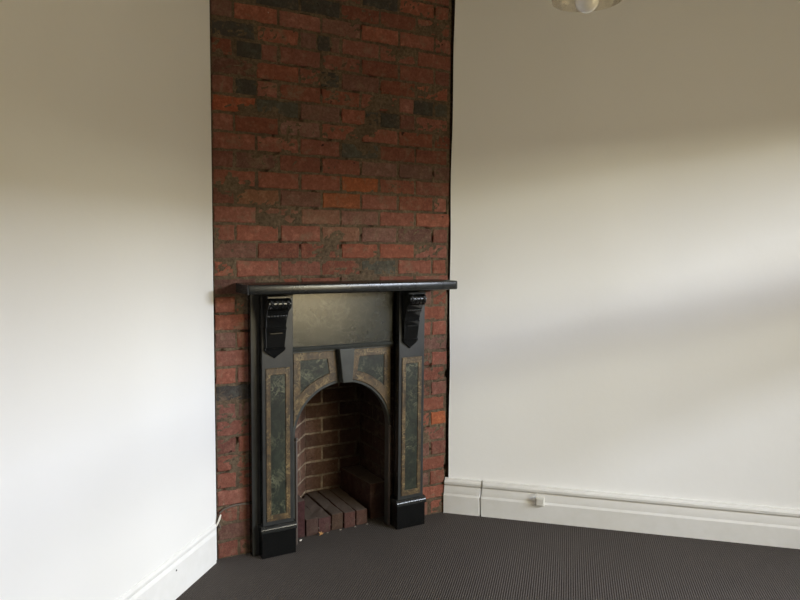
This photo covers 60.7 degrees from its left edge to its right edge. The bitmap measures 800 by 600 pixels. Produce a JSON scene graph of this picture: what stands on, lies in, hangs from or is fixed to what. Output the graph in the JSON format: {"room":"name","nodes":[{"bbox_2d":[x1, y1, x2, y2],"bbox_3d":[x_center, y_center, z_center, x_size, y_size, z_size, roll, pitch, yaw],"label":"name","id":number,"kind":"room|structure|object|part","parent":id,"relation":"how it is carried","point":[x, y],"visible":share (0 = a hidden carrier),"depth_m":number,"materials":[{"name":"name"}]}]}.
{"room":"living room","nodes":[
{"label":"living room","id":0,"kind":"room"},
{"bbox_2d":[0,0,216,599],"bbox_3d":[-1.464,-0.116,1.177,0.130,3.120,4.291,2,5,14],"label":"wall","id":1,"kind":"structure","parent":0,"point":[108,455],"depth_m":2.48,"materials":[{"name":"white paint"}]},
{"bbox_2d":[116,523,216,599],"bbox_3d":[-1.409,1.344,1.266,0.014,0.196,4.270,2,5,14],"label":"baseboard","id":2,"kind":"structure","parent":1,"relation":"attached to","point":[173,577],"depth_m":3.01,"materials":[{"name":"white paint"}]},
{"bbox_2d":[209,0,454,558],"bbox_3d":[-0.398,-0.316,3.794,1.385,3.121,0.508,-2,5,-29],"label":"wall","id":3,"kind":"structure","parent":0,"point":[332,120],"depth_m":3.52,"materials":[{"name":"red brick"}]},
{"bbox_2d":[217,503,248,527],"bbox_3d":[-0.823,1.062,3.377,0.159,0.105,0.014,-2,5,-29],"label":"cable","id":4,"kind":"object","parent":3,"relation":"attached to","point":[223,509],"visible":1,"depth_m":3.36,"materials":[{"name":"white plastic"}]},
{"bbox_2d":[236,279,456,558],"bbox_3d":[-0.253,0.585,3.560,1.153,1.364,0.240,-2,5,-29],"label":"fireplace surround","id":5,"kind":"object","parent":3,"relation":"attached to","point":[305,338],"visible":1,"depth_m":3.50,"materials":[{"name":"black painted slate"},{"name":"green marble"},{"name":"brown marble"}]},
{"bbox_3d":[-0.624,1.131,3.444,0.183,0.036,0.106,-2,5,-29],"label":"plinth moulding","id":6,"kind":"part","parent":5,"relation":"part of","materials":[{"name":"grey paint"}]},
{"bbox_3d":[-0.320,0.753,3.648,0.586,1.014,0.046,-2,5,-29],"label":"arch plate","id":7,"kind":"part","parent":5,"relation":"part of","materials":[{"name":"grey paint"}]},
{"bbox_3d":[-0.281,-0.045,3.540,1.000,0.012,0.095,-2,5,-29],"label":"shelf moulding","id":8,"kind":"part","parent":5,"relation":"part of","materials":[{"name":"grey paint"}]},
{"bbox_3d":[-0.302,0.094,3.574,0.585,0.273,0.036,-2,5,-29],"label":"frieze panel","id":9,"kind":"part","parent":5,"relation":"part of","materials":[{"name":"grey paint"}]},
{"bbox_3d":[-0.301,0.240,3.580,0.584,0.024,0.048,-2,5,-29],"label":"frieze moulding","id":10,"kind":"part","parent":5,"relation":"part of","materials":[{"name":"grey paint"}]},
{"bbox_2d":[236,279,456,294],"bbox_3d":[-0.240,-0.070,3.495,1.153,0.046,0.210,-2,5,-29],"label":"mantel shelf","id":11,"kind":"object","parent":5,"relation":"attached to","point":[412,286],"depth_m":3.40,"materials":[{"name":"grey paint"}]},
{"bbox_3d":[0.040,1.108,3.808,0.183,0.036,0.106,-2,5,-29],"label":"plinth moulding","id":12,"kind":"part","parent":5,"relation":"part of","materials":[{"name":"grey paint"}]},
{"bbox_2d":[176,512,799,599],"bbox_3d":[0.556,1.478,1.657,5.450,0.100,6.250,2,5,14],"label":"floor","id":13,"kind":"structure","parent":0,"point":[449,556],"depth_m":3.32,"materials":[{"name":"grey carpet"}]},
{"bbox_2d":[298,495,304,537],"bbox_3d":[-0.560,1.159,3.654,0.077,0.200,0.095,-2,5,-29],"label":"brick","id":14,"kind":"object","parent":13,"relation":"on","point":[301,503],"visible":0.47,"depth_m":3.62,"materials":[{"name":"brick"}]},
{"bbox_2d":[305,506,317,535],"bbox_3d":[-0.540,1.203,3.778,0.074,0.093,0.288,-2,5,-29],"label":"brick","id":15,"kind":"object","parent":13,"relation":"on","point":[311,520],"visible":0.44,"depth_m":3.66,"materials":[{"name":"brick"}]},
{"bbox_2d":[303,495,330,533],"bbox_3d":[-0.494,1.201,3.853,0.070,0.087,0.366,-2,5,-28],"label":"brick","id":16,"kind":"object","parent":13,"relation":"on","point":[324,520],"visible":0.55,"depth_m":3.72,"materials":[{"name":"brick"}]},
{"bbox_2d":[307,491,342,529],"bbox_3d":[-0.435,1.196,3.898,0.070,0.091,0.382,-2,5,-29],"label":"brick","id":17,"kind":"object","parent":13,"relation":"on","point":[336,515],"visible":0.7,"depth_m":3.79,"materials":[{"name":"brick"}]},
{"bbox_2d":[318,489,354,527],"bbox_3d":[-0.369,1.194,3.931,0.070,0.090,0.390,-2,5,-29],"label":"brick","id":18,"kind":"object","parent":13,"relation":"on","point":[348,512],"visible":0.73,"depth_m":3.82,"materials":[{"name":"brick"}]},
{"bbox_2d":[330,488,366,524],"bbox_3d":[-0.306,1.193,3.970,0.070,0.086,0.383,-2,5,-29],"label":"brick","id":19,"kind":"object","parent":13,"relation":"on","point":[360,511],"visible":0.59,"depth_m":3.86,"materials":[{"name":"brick"}]},
{"bbox_2d":[341,465,384,518],"bbox_3d":[-0.222,1.129,4.035,0.132,0.206,0.340,-2,5,-29],"label":"brick","id":20,"kind":"object","parent":13,"relation":"on","point":[362,485],"visible":0.8,"depth_m":3.94,"materials":[{"name":"brick"}]},
{"bbox_2d":[448,0,799,514],"bbox_3d":[1.958,-0.275,3.537,3.421,3.120,0.134,2,5,14],"label":"wall","id":21,"kind":"structure","parent":0,"point":[625,252],"depth_m":3.65,"materials":[{"name":"white paint"}]},
{"bbox_2d":[443,477,799,548],"bbox_3d":[1.922,1.183,3.580,3.433,0.205,0.028,2,5,14],"label":"baseboard","id":22,"kind":"structure","parent":21,"relation":"attached to","point":[773,526],"depth_m":3.74,"materials":[{"name":"white paint"}]},
{"bbox_2d":[533,493,544,506],"bbox_3d":[0.780,1.122,3.839,0.063,0.072,0.023,2,5,14],"label":"wall jack","id":23,"kind":"object","parent":22,"relation":"attached to","point":[539,501],"visible":1,"depth_m":3.83,"materials":[{"name":"white plastic"}]},
{"bbox_3d":[0.857,-1.694,0.949,4.700,0.100,5.500,2,5,14],"label":"ceiling","id":24,"kind":"structure","parent":0,"visible":0},
{"bbox_2d":[551,0,621,12],"bbox_3d":[0.422,-1.165,1.489,0.157,1.046,0.157,2,5,14],"label":"pendant lamp","id":25,"kind":"object","parent":24,"relation":"hanging from","point":[584,6],"visible":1,"depth_m":1.52,"materials":[{"name":"clear glass"}]},
{"bbox_3d":[0.418,-0.676,1.528,0.053,0.065,0.053,2,5,14],"label":"bulb","id":26,"kind":"part","parent":25,"relation":"part of","materials":[{"name":"white glass"}]}
]}

